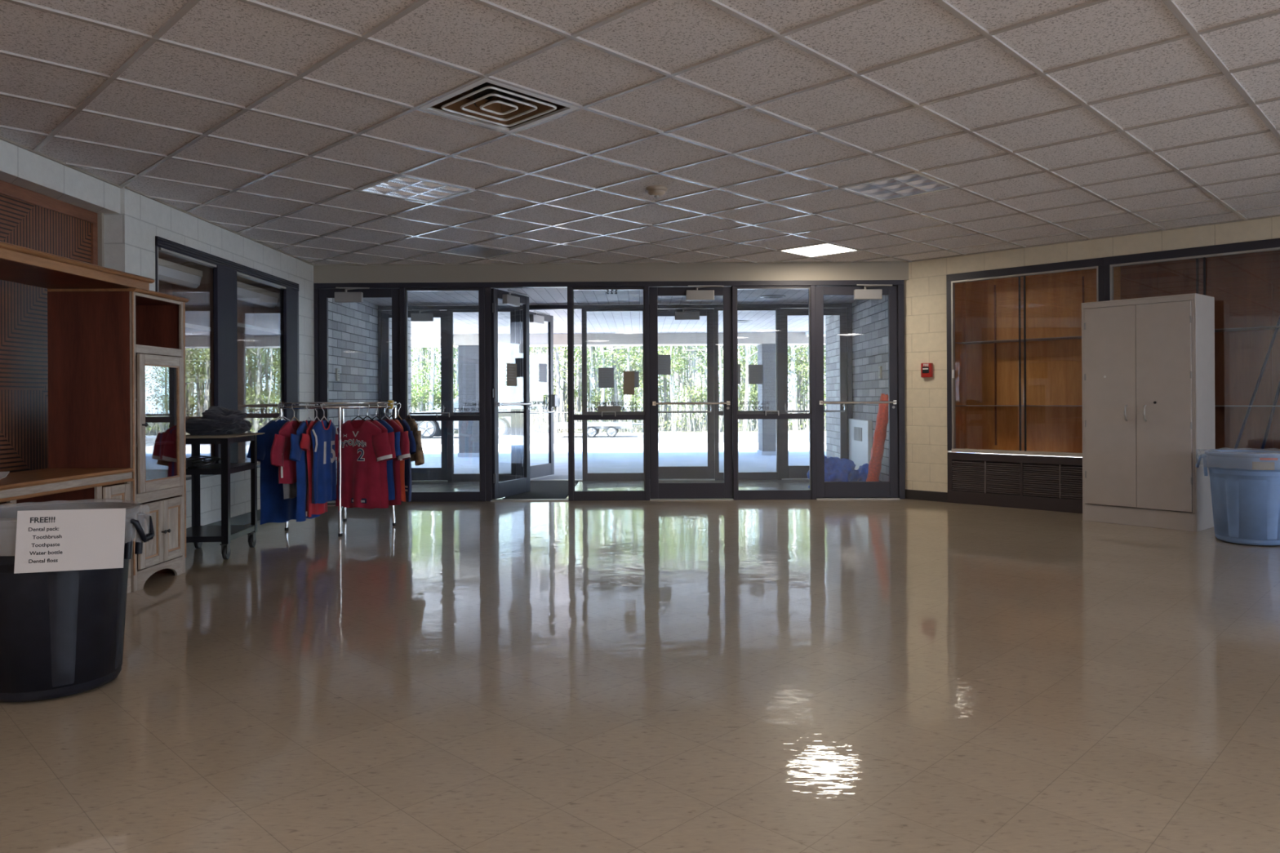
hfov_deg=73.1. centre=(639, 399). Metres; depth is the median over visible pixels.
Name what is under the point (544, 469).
door
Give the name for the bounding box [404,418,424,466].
jacket
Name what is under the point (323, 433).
jersey
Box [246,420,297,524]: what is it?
jersey
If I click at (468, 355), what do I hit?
pillar
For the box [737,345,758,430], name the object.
tree
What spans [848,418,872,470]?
wall heater
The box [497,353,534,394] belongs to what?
tree
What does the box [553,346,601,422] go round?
tree
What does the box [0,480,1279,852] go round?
floor
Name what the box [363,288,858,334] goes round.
ceiling
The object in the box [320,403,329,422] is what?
clothes hanger
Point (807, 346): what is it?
tree
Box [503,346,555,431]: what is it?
tree
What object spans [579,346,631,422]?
tree
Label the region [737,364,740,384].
paper notice
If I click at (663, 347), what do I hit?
tree
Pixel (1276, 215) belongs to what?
trim
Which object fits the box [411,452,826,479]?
porch slab
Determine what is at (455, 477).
window
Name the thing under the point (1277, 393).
pole
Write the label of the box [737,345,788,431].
tree
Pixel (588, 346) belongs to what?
tree
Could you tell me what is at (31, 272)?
shelf
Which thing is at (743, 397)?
tree
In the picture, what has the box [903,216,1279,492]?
wall
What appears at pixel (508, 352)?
tree
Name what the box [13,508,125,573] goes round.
paper sign
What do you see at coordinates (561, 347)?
tree
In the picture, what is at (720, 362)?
tree
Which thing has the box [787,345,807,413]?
tree
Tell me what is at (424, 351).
tree
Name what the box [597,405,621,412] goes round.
box
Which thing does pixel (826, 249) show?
ceiling light
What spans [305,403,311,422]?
clothes hanger
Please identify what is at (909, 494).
baseboard
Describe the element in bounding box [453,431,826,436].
kerb
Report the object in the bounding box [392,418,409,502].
jersey
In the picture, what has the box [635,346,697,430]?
tree
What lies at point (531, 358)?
tree
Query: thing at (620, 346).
tree
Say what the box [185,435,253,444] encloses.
shelf
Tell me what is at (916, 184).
ceiling light
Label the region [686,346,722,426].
tree
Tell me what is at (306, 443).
jersey
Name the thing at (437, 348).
tree
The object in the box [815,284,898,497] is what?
door
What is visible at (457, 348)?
tree
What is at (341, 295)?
door
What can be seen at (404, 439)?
jersey
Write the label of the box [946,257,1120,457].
display case
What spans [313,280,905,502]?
trim
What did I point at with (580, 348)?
tree
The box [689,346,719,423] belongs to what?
tree
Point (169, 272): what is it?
window blind
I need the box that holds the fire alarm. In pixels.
[920,363,933,377]
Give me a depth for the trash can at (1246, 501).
6.46 m
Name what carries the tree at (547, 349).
on the ground
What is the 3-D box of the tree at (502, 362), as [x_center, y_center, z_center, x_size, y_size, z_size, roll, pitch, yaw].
[-5.678,-2.180,37.330,2.393,6.994,2.223,0,0,37]
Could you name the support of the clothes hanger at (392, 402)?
hanging from the clothes rack
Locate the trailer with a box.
[554,412,643,437]
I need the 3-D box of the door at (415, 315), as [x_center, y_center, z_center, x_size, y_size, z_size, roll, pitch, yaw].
[-3.115,-0.061,11.948,0.910,2.364,0.212,0,0,0]
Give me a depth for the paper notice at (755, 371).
11.96 m
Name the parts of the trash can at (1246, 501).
handle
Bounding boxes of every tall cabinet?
[47,288,188,591]
[1081,293,1215,531]
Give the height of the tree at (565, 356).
8.467 m
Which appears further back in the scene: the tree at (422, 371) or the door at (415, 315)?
the tree at (422, 371)
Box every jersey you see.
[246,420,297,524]
[270,421,302,484]
[282,420,297,498]
[288,420,320,521]
[299,420,327,517]
[311,419,337,503]
[334,419,392,508]
[365,419,395,508]
[374,419,401,500]
[383,419,410,505]
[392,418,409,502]
[395,418,416,502]
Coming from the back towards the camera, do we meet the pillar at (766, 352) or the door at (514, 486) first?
the pillar at (766, 352)
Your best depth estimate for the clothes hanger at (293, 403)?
7.01 m
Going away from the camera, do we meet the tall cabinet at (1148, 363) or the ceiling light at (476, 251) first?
the tall cabinet at (1148, 363)
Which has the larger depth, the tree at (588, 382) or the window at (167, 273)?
the tree at (588, 382)
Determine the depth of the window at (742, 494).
9.59 m
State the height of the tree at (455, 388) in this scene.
10.278 m
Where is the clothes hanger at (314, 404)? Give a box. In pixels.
[313,404,319,421]
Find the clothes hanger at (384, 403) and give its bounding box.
[381,403,391,420]
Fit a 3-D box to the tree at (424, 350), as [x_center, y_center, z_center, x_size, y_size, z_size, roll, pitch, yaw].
[-11.941,-2.769,46.846,3.335,7.962,4.029,0,0,-43]
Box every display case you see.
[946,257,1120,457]
[1103,238,1279,451]
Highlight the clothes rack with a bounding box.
[278,400,396,536]
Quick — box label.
[1252,462,1274,470]
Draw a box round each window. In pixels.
[155,235,216,477]
[172,262,299,465]
[405,287,479,502]
[451,309,511,481]
[572,286,645,500]
[585,308,644,480]
[717,307,777,479]
[736,285,811,499]
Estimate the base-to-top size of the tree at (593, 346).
7.221 m
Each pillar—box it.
[457,345,479,457]
[757,343,788,455]
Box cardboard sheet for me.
[185,432,264,438]
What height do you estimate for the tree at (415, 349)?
8.669 m
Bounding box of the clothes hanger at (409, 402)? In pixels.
[405,402,412,419]
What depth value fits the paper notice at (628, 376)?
9.62 m
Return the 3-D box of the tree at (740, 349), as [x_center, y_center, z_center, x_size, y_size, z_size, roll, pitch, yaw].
[4.775,-2.348,36.995,3.482,7.261,2.284,0,0,-22]
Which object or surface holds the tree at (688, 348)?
on the ground
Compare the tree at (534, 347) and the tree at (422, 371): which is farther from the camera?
the tree at (534, 347)
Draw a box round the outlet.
[853,426,856,439]
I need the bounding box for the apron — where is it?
[422,442,826,453]
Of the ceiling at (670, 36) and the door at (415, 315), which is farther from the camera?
the door at (415, 315)
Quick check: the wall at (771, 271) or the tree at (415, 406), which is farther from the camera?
the tree at (415, 406)
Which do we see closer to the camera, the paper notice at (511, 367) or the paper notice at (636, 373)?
the paper notice at (511, 367)
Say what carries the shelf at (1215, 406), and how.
attached to the display case at (1243, 278)
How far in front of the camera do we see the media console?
4.67 m
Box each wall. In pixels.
[0,139,411,528]
[313,261,908,283]
[825,294,888,481]
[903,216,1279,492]
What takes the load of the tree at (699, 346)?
on the ground
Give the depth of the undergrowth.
35.36 m
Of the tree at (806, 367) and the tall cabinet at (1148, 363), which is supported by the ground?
the tree at (806, 367)
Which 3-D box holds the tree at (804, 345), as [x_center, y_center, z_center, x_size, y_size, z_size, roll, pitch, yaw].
[6.088,-2.438,37.127,2.337,7.432,3.564,0,0,-12]
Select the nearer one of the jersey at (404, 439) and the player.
the player
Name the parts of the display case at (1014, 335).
finger pull, panel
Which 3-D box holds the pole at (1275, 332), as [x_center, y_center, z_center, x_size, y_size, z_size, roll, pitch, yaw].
[5.413,-0.140,7.562,0.406,1.346,0.024,0,0,37]
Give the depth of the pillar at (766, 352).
17.30 m
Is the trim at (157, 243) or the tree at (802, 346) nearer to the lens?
the trim at (157, 243)
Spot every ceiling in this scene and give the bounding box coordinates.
[0,0,1279,264]
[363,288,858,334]
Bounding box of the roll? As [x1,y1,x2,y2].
[866,393,888,481]
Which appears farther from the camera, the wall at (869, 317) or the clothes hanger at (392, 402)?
the wall at (869, 317)
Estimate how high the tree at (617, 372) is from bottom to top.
8.578 m
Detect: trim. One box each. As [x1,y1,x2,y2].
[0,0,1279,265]
[0,136,905,266]
[97,213,104,266]
[155,235,298,421]
[157,237,298,285]
[157,240,298,287]
[157,243,298,289]
[186,465,260,479]
[213,265,238,463]
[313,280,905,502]
[327,497,899,502]
[377,303,852,481]
[411,478,809,481]
[906,214,1279,262]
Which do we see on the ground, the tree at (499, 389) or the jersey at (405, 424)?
the tree at (499, 389)
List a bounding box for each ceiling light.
[356,175,472,204]
[437,244,517,258]
[778,243,858,257]
[840,173,955,201]
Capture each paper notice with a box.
[506,363,516,386]
[538,363,546,382]
[598,367,613,387]
[622,371,634,395]
[634,371,639,386]
[657,355,671,374]
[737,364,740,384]
[748,364,763,384]
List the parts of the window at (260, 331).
panel, frame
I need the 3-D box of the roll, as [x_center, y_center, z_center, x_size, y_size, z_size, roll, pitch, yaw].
[2.753,0.519,9.993,0.322,1.187,0.150,0,0,-9]
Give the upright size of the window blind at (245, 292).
0.155 m
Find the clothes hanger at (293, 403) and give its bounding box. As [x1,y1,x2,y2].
[288,403,300,423]
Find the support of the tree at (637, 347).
on the ground
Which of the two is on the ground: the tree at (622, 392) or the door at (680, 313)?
the tree at (622, 392)
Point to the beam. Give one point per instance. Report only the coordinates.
(797, 338)
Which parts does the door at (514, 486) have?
closer arm, pull handle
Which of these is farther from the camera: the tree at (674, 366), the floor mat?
the tree at (674, 366)
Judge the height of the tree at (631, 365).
6.797 m
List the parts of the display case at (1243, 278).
frame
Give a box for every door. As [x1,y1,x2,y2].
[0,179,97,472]
[318,287,399,500]
[381,309,448,480]
[491,288,533,499]
[520,310,557,478]
[648,284,733,498]
[648,307,714,479]
[780,307,847,478]
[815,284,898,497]
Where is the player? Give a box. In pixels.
[186,457,202,468]
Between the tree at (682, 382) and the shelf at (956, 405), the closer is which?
the shelf at (956, 405)
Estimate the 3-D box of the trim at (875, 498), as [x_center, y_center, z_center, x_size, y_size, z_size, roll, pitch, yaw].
[-0.344,1.116,9.620,6.440,0.012,0.120,0,0,0]
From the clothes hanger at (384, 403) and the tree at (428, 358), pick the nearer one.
the clothes hanger at (384, 403)
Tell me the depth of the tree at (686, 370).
43.01 m
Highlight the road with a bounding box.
[421,434,826,444]
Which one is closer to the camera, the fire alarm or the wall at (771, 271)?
the fire alarm
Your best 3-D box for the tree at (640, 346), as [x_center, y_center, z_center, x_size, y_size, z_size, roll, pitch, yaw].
[0.264,-2.141,35.578,2.385,6.970,2.215,0,0,-27]
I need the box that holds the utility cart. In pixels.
[185,435,257,559]
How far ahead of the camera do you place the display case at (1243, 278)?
7.81 m
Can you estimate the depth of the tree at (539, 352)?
35.01 m
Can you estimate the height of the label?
0.060 m
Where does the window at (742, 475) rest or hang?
attached to the trim at (515, 311)
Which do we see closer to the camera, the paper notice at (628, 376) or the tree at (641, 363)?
the paper notice at (628, 376)
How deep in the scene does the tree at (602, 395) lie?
34.60 m
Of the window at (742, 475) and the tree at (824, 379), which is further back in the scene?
the tree at (824, 379)
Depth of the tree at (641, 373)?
35.34 m
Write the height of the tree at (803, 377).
7.173 m
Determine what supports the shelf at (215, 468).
attached to the utility cart
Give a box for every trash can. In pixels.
[0,502,155,702]
[1195,449,1279,545]
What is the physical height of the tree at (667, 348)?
7.830 m
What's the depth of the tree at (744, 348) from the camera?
37.13 m
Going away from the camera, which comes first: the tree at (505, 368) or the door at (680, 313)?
the door at (680, 313)
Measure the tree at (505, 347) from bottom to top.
7.808 m
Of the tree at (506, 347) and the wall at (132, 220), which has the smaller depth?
the wall at (132, 220)
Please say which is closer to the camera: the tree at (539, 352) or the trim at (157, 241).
the trim at (157, 241)
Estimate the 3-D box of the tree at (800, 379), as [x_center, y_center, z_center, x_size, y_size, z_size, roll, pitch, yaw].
[7.203,-3.400,36.604,3.209,9.378,2.980,0,0,40]
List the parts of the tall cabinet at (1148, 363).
door, handle, handle, door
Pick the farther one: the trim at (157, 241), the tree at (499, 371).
the tree at (499, 371)
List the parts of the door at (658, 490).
closer arm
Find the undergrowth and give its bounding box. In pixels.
[411,395,826,431]
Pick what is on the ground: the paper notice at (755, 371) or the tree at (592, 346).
the tree at (592, 346)
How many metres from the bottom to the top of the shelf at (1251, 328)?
0.007 m
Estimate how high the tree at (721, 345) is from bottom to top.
7.834 m
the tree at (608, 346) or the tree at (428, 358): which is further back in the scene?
the tree at (608, 346)
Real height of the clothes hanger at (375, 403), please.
0.249 m
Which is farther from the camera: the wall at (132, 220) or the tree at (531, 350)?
the tree at (531, 350)
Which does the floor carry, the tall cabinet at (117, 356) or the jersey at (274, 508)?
the tall cabinet at (117, 356)
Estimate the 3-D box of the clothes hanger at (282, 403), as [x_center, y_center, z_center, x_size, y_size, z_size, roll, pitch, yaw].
[-3.006,0.157,7.262,0.037,0.249,0.392,0,0,34]
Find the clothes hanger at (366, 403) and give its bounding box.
[361,403,373,421]
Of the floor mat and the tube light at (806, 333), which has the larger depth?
the tube light at (806, 333)
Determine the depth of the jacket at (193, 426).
6.25 m
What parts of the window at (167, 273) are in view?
panel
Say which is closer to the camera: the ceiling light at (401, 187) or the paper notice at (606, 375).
the ceiling light at (401, 187)
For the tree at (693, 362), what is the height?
9.492 m
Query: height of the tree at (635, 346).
7.424 m
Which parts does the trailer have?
frame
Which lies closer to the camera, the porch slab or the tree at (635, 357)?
the porch slab
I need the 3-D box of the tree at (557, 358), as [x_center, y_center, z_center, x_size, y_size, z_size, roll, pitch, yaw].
[-2.991,-2.829,33.938,3.555,8.485,4.294,0,0,-44]
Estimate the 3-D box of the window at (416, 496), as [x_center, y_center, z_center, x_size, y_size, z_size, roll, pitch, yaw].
[-2.188,-0.056,9.613,0.824,2.375,0.105,0,0,0]
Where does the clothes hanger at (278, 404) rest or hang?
hanging from the clothes rack
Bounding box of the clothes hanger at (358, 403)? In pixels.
[351,403,365,422]
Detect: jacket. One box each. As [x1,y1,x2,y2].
[185,417,251,435]
[200,405,248,426]
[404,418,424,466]
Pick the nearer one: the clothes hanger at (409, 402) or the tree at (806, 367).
the clothes hanger at (409, 402)
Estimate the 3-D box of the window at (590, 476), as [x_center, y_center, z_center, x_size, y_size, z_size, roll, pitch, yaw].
[-0.364,-0.066,11.970,0.839,2.375,0.100,0,0,-1]
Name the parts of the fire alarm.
pull plate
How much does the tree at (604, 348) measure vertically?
7.703 m
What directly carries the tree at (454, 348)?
on the ground
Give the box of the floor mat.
[503,480,578,498]
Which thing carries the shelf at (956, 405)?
attached to the display case at (1014, 335)
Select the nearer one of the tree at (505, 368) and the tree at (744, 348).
the tree at (744, 348)
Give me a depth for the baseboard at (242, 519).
7.79 m
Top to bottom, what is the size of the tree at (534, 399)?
9.445 m
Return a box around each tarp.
[806,455,861,481]
[857,463,868,481]
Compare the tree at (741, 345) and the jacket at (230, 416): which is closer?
the jacket at (230, 416)
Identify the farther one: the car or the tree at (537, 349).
the tree at (537, 349)
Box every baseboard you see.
[186,509,260,543]
[905,488,947,502]
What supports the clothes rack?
on the floor
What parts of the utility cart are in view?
leg, cable coil, leg, leg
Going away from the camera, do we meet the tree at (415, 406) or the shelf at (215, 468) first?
the shelf at (215, 468)
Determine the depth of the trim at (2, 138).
9.07 m
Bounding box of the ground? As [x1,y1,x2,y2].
[453,412,826,434]
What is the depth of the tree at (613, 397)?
39.05 m
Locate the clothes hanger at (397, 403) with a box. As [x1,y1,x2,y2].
[395,403,402,419]
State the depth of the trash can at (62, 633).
3.24 m
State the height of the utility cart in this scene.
0.863 m
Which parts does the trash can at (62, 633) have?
handle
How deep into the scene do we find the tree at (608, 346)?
45.66 m
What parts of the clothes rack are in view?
leg, leg, leg, leg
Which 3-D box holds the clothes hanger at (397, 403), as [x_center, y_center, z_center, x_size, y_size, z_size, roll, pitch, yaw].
[-2.101,0.151,7.527,0.037,0.249,0.392,0,0,-40]
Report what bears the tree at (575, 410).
on the ground
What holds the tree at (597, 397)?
on the ground
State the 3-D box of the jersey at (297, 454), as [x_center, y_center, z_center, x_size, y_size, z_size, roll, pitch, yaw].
[-2.707,0.572,7.074,0.090,0.808,0.595,0,0,6]
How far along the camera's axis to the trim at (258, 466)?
7.11 m
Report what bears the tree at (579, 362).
on the ground
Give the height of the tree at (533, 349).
9.368 m
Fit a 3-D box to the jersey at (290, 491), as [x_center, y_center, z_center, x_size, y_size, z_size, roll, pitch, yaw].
[-2.838,0.490,7.095,0.089,0.634,0.321,0,0,14]
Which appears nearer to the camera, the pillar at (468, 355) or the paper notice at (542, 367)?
the paper notice at (542, 367)
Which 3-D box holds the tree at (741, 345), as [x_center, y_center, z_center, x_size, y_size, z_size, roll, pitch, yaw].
[3.105,-3.284,38.649,3.100,9.060,2.879,0,0,7]
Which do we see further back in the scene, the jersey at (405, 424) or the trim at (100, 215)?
the jersey at (405, 424)
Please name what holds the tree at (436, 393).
on the ground
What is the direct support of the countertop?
on the media console
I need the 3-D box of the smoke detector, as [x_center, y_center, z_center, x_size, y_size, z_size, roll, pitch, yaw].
[0.119,-1.481,6.187,0.156,0.070,0.156,0,0,0]
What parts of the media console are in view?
door rail, door, rail, bridge crown, door, door rail, door panel, panel moulding, rail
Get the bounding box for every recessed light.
[737,320,752,322]
[760,294,786,298]
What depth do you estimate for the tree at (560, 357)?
34.48 m
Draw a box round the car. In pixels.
[411,393,532,438]
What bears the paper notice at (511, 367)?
attached to the door at (514, 486)
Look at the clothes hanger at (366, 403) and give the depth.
7.25 m
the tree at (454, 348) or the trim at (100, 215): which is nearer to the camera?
the trim at (100, 215)
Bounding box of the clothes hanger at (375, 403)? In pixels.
[372,403,382,420]
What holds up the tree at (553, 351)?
on the ground
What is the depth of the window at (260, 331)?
8.82 m
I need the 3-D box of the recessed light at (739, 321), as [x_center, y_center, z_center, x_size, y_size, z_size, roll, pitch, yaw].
[1.733,-1.324,14.600,0.330,0.012,0.330,0,0,0]
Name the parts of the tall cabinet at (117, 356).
crown, door, door panel, door rail, panel moulding, door rail, rail, rail, rail, glass door, panel moulding, door rail, door rail, door rail, door panel, door, panel moulding, door rail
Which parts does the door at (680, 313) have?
closer arm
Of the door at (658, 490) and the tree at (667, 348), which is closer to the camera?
the door at (658, 490)
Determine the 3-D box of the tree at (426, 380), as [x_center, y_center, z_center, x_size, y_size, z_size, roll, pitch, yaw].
[-9.670,-3.514,36.935,2.559,9.787,3.944,0,0,20]
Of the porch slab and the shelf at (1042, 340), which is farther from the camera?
the porch slab
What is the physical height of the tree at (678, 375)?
7.240 m
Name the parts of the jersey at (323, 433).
armhole trim, collar trim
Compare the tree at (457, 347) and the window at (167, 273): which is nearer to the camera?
the window at (167, 273)
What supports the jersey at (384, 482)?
hanging from the clothes hanger at (366, 403)
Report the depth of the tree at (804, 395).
41.83 m
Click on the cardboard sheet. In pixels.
(236, 435)
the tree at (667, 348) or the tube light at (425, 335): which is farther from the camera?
the tree at (667, 348)
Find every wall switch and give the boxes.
[335,368,339,381]
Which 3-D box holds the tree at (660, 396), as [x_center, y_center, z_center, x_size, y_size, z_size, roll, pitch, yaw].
[1.047,-2.707,37.332,2.532,8.052,3.861,0,0,20]
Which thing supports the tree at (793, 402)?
on the ground
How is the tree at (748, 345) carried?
on the ground
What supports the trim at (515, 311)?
attached to the wall at (132, 220)
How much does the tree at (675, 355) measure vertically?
7.535 m
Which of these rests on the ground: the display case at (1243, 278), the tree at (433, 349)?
the tree at (433, 349)
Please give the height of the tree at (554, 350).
5.989 m
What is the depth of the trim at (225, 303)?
7.50 m
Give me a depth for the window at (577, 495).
9.59 m
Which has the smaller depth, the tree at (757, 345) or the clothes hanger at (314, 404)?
the clothes hanger at (314, 404)
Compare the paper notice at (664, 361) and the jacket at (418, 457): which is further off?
the paper notice at (664, 361)
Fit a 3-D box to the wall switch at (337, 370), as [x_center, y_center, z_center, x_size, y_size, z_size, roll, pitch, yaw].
[-3.604,-0.295,10.300,0.026,0.150,0.080,0,0,0]
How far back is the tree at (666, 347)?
38.66 m
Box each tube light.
[410,333,440,338]
[804,332,825,336]
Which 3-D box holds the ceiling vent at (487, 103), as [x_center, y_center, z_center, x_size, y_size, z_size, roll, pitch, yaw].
[-0.728,-1.569,4.453,0.594,0.140,0.594,0,0,45]
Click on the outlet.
(855, 428)
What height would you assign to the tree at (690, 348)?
7.625 m
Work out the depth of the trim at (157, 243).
7.45 m
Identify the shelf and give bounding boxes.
[0,258,132,288]
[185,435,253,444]
[186,462,254,475]
[186,524,254,542]
[955,336,1081,344]
[955,404,1082,406]
[1214,325,1279,332]
[1214,405,1279,406]
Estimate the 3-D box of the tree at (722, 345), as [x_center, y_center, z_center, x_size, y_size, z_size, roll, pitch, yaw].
[3.457,-1.929,36.157,2.684,6.408,3.243,0,0,31]
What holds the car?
on the road
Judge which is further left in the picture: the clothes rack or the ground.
the clothes rack
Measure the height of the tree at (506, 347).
7.074 m
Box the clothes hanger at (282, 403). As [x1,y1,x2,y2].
[275,403,289,421]
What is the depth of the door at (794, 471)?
11.95 m
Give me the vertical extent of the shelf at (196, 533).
0.040 m
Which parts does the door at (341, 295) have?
closer arm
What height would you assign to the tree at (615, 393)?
8.406 m
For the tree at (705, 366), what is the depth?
34.26 m
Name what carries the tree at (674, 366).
on the ground
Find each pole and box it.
[1233,315,1279,449]
[1260,380,1279,450]
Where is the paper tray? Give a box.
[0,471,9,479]
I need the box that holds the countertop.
[0,467,134,502]
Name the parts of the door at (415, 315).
closer arm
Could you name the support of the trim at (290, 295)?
attached to the wall at (132, 220)
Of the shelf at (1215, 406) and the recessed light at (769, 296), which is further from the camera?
the recessed light at (769, 296)
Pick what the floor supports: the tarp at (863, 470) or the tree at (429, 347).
the tarp at (863, 470)
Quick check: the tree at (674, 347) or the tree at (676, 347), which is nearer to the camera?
the tree at (674, 347)
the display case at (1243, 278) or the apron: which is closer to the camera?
the display case at (1243, 278)
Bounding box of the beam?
[410,332,825,347]
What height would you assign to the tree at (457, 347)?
8.133 m
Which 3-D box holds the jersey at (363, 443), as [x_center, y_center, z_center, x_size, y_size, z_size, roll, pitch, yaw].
[-2.349,0.537,7.192,0.658,0.734,0.122,0,0,20]
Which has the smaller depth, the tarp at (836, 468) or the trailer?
the tarp at (836, 468)
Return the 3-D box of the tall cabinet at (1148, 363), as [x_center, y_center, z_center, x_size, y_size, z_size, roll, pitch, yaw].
[4.463,0.108,7.621,0.512,1.975,0.914,0,0,-40]
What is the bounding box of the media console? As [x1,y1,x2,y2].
[0,241,155,594]
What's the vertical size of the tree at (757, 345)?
9.238 m
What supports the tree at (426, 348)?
on the ground
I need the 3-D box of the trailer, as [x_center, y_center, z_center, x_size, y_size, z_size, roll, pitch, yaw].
[-1.319,0.882,31.146,3.392,0.891,2.013,0,0,0]
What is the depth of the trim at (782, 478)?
11.91 m
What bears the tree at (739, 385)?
on the ground
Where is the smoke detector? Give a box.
[645,185,667,198]
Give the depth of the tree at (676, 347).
45.82 m
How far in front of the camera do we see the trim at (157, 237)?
7.36 m
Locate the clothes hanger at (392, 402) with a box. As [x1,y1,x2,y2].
[387,402,395,420]
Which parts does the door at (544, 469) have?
closer arm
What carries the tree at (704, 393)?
on the ground
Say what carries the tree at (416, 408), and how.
on the ground
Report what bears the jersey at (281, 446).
hanging from the clothes hanger at (293, 403)
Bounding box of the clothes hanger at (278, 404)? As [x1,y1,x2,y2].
[275,404,285,420]
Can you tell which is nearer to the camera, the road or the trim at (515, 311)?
the trim at (515, 311)
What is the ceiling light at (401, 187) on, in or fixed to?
attached to the ceiling at (670, 36)
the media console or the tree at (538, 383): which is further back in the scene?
the tree at (538, 383)
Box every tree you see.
[411,346,425,412]
[411,346,427,412]
[411,346,440,411]
[411,346,455,405]
[411,346,455,410]
[411,346,457,406]
[411,349,456,398]
[411,350,440,411]
[411,380,426,412]
[412,347,440,399]
[412,376,454,410]
[422,346,457,378]
[423,346,455,410]
[424,347,457,394]
[430,347,502,431]
[453,346,458,398]
[453,346,510,390]
[453,377,458,397]
[497,346,510,391]
[497,346,510,418]
[497,346,530,394]
[497,346,547,394]
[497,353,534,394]
[497,358,540,427]
[499,346,562,426]
[500,346,532,392]
[502,348,508,388]
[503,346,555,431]
[529,346,567,426]
[529,346,568,430]
[529,346,587,388]
[529,346,622,433]
[529,349,560,422]
[529,382,555,414]
[530,350,533,424]
[533,346,564,413]
[534,346,546,431]
[538,351,563,424]
[544,349,577,422]
[546,350,577,409]
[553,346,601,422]
[553,346,610,411]
[554,347,580,430]
[559,346,593,422]
[560,348,593,414]
[560,382,594,421]
[561,346,601,422]
[566,346,622,422]
[574,346,605,422]
[574,346,641,422]
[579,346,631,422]
[586,346,622,422]
[586,346,626,422]
[586,347,608,422]
[587,346,626,432]
[588,346,641,430]
[591,346,609,404]
[593,346,626,410]
[604,346,665,432]
[608,346,639,421]
[609,346,662,422]
[617,346,677,431]
[618,346,676,393]
[621,346,639,409]
[622,346,684,406]
[624,346,685,393]
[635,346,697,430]
[637,346,688,429]
[638,346,721,431]
[657,346,695,417]
[657,346,703,431]
[657,355,683,425]
[658,347,672,420]
[661,346,679,431]
[661,347,690,399]
[664,346,722,430]
[665,346,697,426]
[666,346,704,395]
[668,346,702,426]
[672,346,703,422]
[675,345,745,387]
[675,345,755,431]
[675,346,719,429]
[675,352,698,402]
[680,346,706,424]
[680,346,723,392]
[684,345,742,410]
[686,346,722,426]
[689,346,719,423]
[698,345,754,395]
[703,346,757,409]
[737,345,757,430]
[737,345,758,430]
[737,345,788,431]
[737,345,808,377]
[739,345,758,428]
[740,345,753,423]
[740,345,756,410]
[740,345,756,426]
[750,345,807,430]
[755,345,804,387]
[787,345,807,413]
[787,345,826,402]
[787,345,826,427]
[787,346,826,426]
[788,345,825,427]
[790,348,826,423]
[794,349,826,409]
[796,345,825,428]
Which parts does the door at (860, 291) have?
closer arm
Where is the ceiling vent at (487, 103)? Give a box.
[417,78,580,133]
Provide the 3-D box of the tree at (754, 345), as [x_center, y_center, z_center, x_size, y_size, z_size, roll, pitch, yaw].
[5.034,-2.171,39.718,2.173,6.746,2.038,0,0,28]
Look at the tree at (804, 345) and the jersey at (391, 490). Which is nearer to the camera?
the jersey at (391, 490)
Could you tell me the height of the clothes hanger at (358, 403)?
0.249 m

